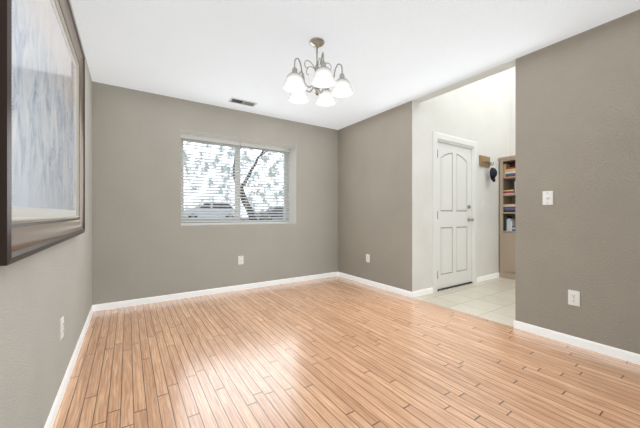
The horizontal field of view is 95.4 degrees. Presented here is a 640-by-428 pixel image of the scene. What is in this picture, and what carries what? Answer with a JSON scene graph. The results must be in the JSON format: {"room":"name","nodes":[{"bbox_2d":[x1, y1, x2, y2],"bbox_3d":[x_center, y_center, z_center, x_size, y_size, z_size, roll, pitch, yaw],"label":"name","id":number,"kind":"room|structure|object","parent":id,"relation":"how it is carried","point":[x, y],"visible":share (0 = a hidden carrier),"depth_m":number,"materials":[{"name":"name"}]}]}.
{"room":"empty dining room","nodes":[
{"label":"empty dining room","id":0,"kind":"room"},
{"bbox_2d":[0,0,91,427],"bbox_3d":[-1.342,-0.217,1.322,0.150,2.620,4.885,0,0,-33],"label":"wall","id":1,"kind":"structure","parent":0,"point":[43,292],"depth_m":1.31,"materials":[{"name":"grey paint"}]},
{"bbox_2d":[0,0,84,265],"bbox_3d":[-1.310,-0.514,1.457,0.051,1.305,1.655,0,0,-33],"label":"picture frame","id":2,"kind":"object","parent":1,"relation":"attached to","point":[42,132],"visible":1,"depth_m":1.20,"materials":[{"name":"black wood"}]},
{"bbox_2d":[60,316,63,339],"bbox_3d":[-1.466,0.648,1.657,0.012,0.116,0.072,0,0,-33],"label":"electrical outlet","id":3,"kind":"object","parent":1,"relation":"attached to","point":[61,327],"visible":1,"depth_m":1.64,"materials":[{"name":"white plastic"}]},
{"bbox_2d":[44,305,93,427],"bbox_3d":[-1.212,0.999,1.270,0.011,0.068,4.355,0,0,-33],"label":"baseboard","id":4,"kind":"structure","parent":1,"relation":"attached to","point":[49,423],"depth_m":1.74,"materials":[{"name":"white wood"}]},
{"bbox_2d":[92,81,337,304],"bbox_3d":[-1.161,-0.217,4.139,3.254,2.620,0.380,0,0,-33],"label":"wall","id":5,"kind":"structure","parent":0,"point":[145,244],"depth_m":3.52,"materials":[{"name":"grey paint"}]},
{"bbox_2d":[94,272,337,310],"bbox_3d":[-1.041,0.999,3.984,3.224,0.068,0.011,0,0,-33],"label":"baseboard","id":6,"kind":"structure","parent":5,"relation":"attached to","point":[98,307],"depth_m":3.68,"materials":[{"name":"white wood"}]},
{"bbox_2d":[181,129,295,225],"bbox_3d":[-1.128,-0.446,4.144,1.605,1.177,0.349,0,0,-33],"label":"window","id":7,"kind":"structure","parent":5,"relation":"in","point":[291,162],"depth_m":4.27,"materials":[{"name":"white plastic"}]},
{"bbox_2d":[181,134,239,224],"bbox_3d":[-1.491,-0.447,3.966,0.792,1.171,0.072,0,0,-33],"label":"window blind","id":8,"kind":"object","parent":7,"relation":"attached to","point":[200,138],"visible":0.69,"depth_m":3.96,"materials":[{"name":"white plastic"}]},
{"bbox_2d":[239,142,289,223],"bbox_3d":[-0.822,-0.447,4.407,0.792,1.171,0.072,0,0,-33],"label":"window blind","id":9,"kind":"object","parent":7,"relation":"attached to","point":[260,147],"visible":0.98,"depth_m":4.38,"materials":[{"name":"white plastic"}]},
{"bbox_2d":[238,256,243,264],"bbox_3d":[-1.073,0.628,3.957,0.072,0.116,0.021,0,0,-33],"label":"outlet","id":10,"kind":"object","parent":5,"relation":"attached to","point":[240,259],"visible":1,"depth_m":3.96,"materials":[{"name":"white plastic"}]},
{"bbox_2d":[52,276,639,427],"bbox_3d":[0.142,1.063,2.163,3.254,0.060,4.355,0,0,-33],"label":"floor","id":11,"kind":"structure","parent":0,"point":[335,352],"depth_m":1.93,"materials":[{"name":"brown wood"}]},
{"bbox_2d":[70,0,639,129],"bbox_3d":[0.142,-1.467,2.163,3.254,0.120,4.355,0,0,-33],"label":"ceiling","id":12,"kind":"structure","parent":0,"point":[388,54],"depth_m":2.40,"materials":[{"name":"white paint"}]},
{"bbox_2d":[228,97,257,106],"bbox_3d":[-0.968,-1.402,3.662,0.330,0.008,0.150,0,0,-33],"label":"ceiling vent","id":13,"kind":"object","parent":12,"relation":"in","point":[242,102],"visible":1,"depth_m":3.66,"materials":[{"name":"grey metal"}]},
{"bbox_2d":[282,37,353,106],"bbox_3d":[-0.041,-1.187,2.372,0.573,0.440,0.590,0,0,-33],"label":"chandelier","id":14,"kind":"object","parent":12,"relation":"hanging from","point":[295,85],"visible":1,"depth_m":2.34,"materials":[{"name":"white glass"}]},
{"bbox_2d":[414,277,514,326],"bbox_3d":[2.983,1.063,3.123,2.546,0.059,2.831,0,0,-33],"label":"floor","id":15,"kind":"structure","parent":0,"point":[493,299],"depth_m":3.52,"materials":[{"name":"beige tile"}]},
{"bbox_2d":[498,155,514,279],"bbox_3d":[3.351,0.056,4.471,0.416,1.955,0.974,0,0,-33],"label":"bookshelf","id":16,"kind":"object","parent":15,"relation":"on","point":[507,216],"visible":0.17,"depth_m":4.72,"materials":[{"name":"beige wood"}]},
{"bbox_2d":[420,69,509,289],"bbox_3d":[2.225,-1.147,4.408,2.396,4.480,0.150,0,0,-33],"label":"wall","id":17,"kind":"structure","parent":0,"point":[478,112],"depth_m":4.46,"materials":[{"name":"white paint"}]},
{"bbox_2d":[414,288,432,296],"bbox_3d":[1.317,0.999,3.713,0.382,0.068,0.011,0,0,-33],"label":"baseboard","id":18,"kind":"structure","parent":17,"relation":"attached to","point":[430,290],"depth_m":3.71,"materials":[{"name":"white wood"}]},
{"bbox_2d":[432,131,476,292],"bbox_3d":[1.899,-0.025,4.163,1.074,2.118,0.200,0,0,-33],"label":"door","id":19,"kind":"structure","parent":17,"relation":"attached to","point":[454,211],"depth_m":4.12,"materials":[{"name":"painted white wood"},{"name":"metal"}]},
{"bbox_2d":[479,155,496,181],"bbox_3d":[2.609,-0.695,4.490,0.335,0.405,0.134,0,0,-33],"label":"hook rack","id":20,"kind":"object","parent":17,"relation":"attached to","point":[484,161],"visible":1,"depth_m":4.48,"materials":[{"name":"beige wood"}]},
{"bbox_2d":[477,273,498,281],"bbox_3d":[2.810,0.999,4.697,1.022,0.068,0.011,0,0,-33],"label":"baseboard","id":21,"kind":"structure","parent":17,"relation":"attached to","point":[491,276],"depth_m":4.58,"materials":[{"name":"white wood"}]},
{"bbox_2d":[338,9,639,353],"bbox_3d":[1.459,-1.087,3.258,0.150,4.360,4.735,0,0,-33],"label":"wall","id":22,"kind":"structure","parent":0,"point":[577,124],"depth_m":2.38,"materials":[{"name":"grey paint"}]},
{"bbox_2d":[366,254,369,262],"bbox_3d":[0.699,0.648,4.264,0.012,0.116,0.072,0,0,-33],"label":"electrical outlet","id":23,"kind":"object","parent":22,"relation":"attached to","point":[367,257],"visible":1,"depth_m":4.25,"materials":[{"name":"white plastic"}]},
{"bbox_2d":[338,272,413,297],"bbox_3d":[0.729,0.999,4.218,0.011,0.068,1.500,0,0,-33],"label":"baseboard","id":24,"kind":"structure","parent":22,"relation":"attached to","point":[386,287],"depth_m":4.07,"materials":[{"name":"white wood"}]},
{"bbox_2d":[543,191,552,204],"bbox_3d":[1.901,-0.134,2.433,0.021,0.116,0.072,0,0,-33],"label":"switch plate","id":25,"kind":"object","parent":22,"relation":"attached to","point":[547,197],"visible":1,"depth_m":2.43,"materials":[{"name":"white plastic"}]},
{"bbox_2d":[568,290,579,306],"bbox_3d":[1.998,0.662,2.292,0.012,0.116,0.072,0,0,-33],"label":"electrical outlet","id":26,"kind":"object","parent":22,"relation":"attached to","point":[574,298],"visible":1,"depth_m":2.29,"materials":[{"name":"white plastic"}]},
{"bbox_2d":[514,320,639,364],"bbox_3d":[2.229,0.999,1.943,0.011,0.068,1.691,0,0,-33],"label":"baseboard","id":27,"kind":"structure","parent":22,"relation":"attached to","point":[628,356],"depth_m":2.25,"materials":[{"name":"white wood"}]},
{"bbox_2d":[510,67,514,155],"bbox_3d":[4.108,-1.147,3.864,0.150,4.480,3.131,0,0,-33],"label":"wall","id":28,"kind":"structure","parent":0,"point":[512,111],"depth_m":4.97,"materials":[{"name":"white paint"}]},
{"label":"outside","id":29,"kind":"structure","parent":0,"visible":0},
{"bbox_2d":[241,218,282,219],"bbox_3d":[-7.840,1.063,24.945,75.000,0.740,41.715,0,0,-33],"label":"ground","id":30,"kind":"structure","parent":29,"point":[272,218],"depth_m":36.68,"materials":[{"name":"grey"}]},
{"bbox_2d":[184,203,234,216],"bbox_3d":[-9.864,-0.160,25.836,5.086,1.638,2.216,0,0,-33],"label":"car","id":31,"kind":"object","parent":30,"relation":"on","point":[209,210],"depth_m":25.06,"materials":[{"name":"white metal"}]},
{"bbox_2d":[233,147,265,219],"bbox_3d":[-2.699,-1.972,11.787,3.949,6.647,3.373,0,0,-33],"label":"tree","id":32,"kind":"object","parent":30,"relation":"on","point":[244,185],"depth_m":10.39,"materials":[{"name":"brown plant"}]},
{"bbox_2d":[255,207,282,219],"bbox_3d":[-4.295,-0.067,30.105,4.653,1.520,2.135,0,0,-33],"label":"car","id":33,"kind":"object","parent":30,"relation":"on","point":[271,213],"depth_m":29.00,"materials":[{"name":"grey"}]}
]}

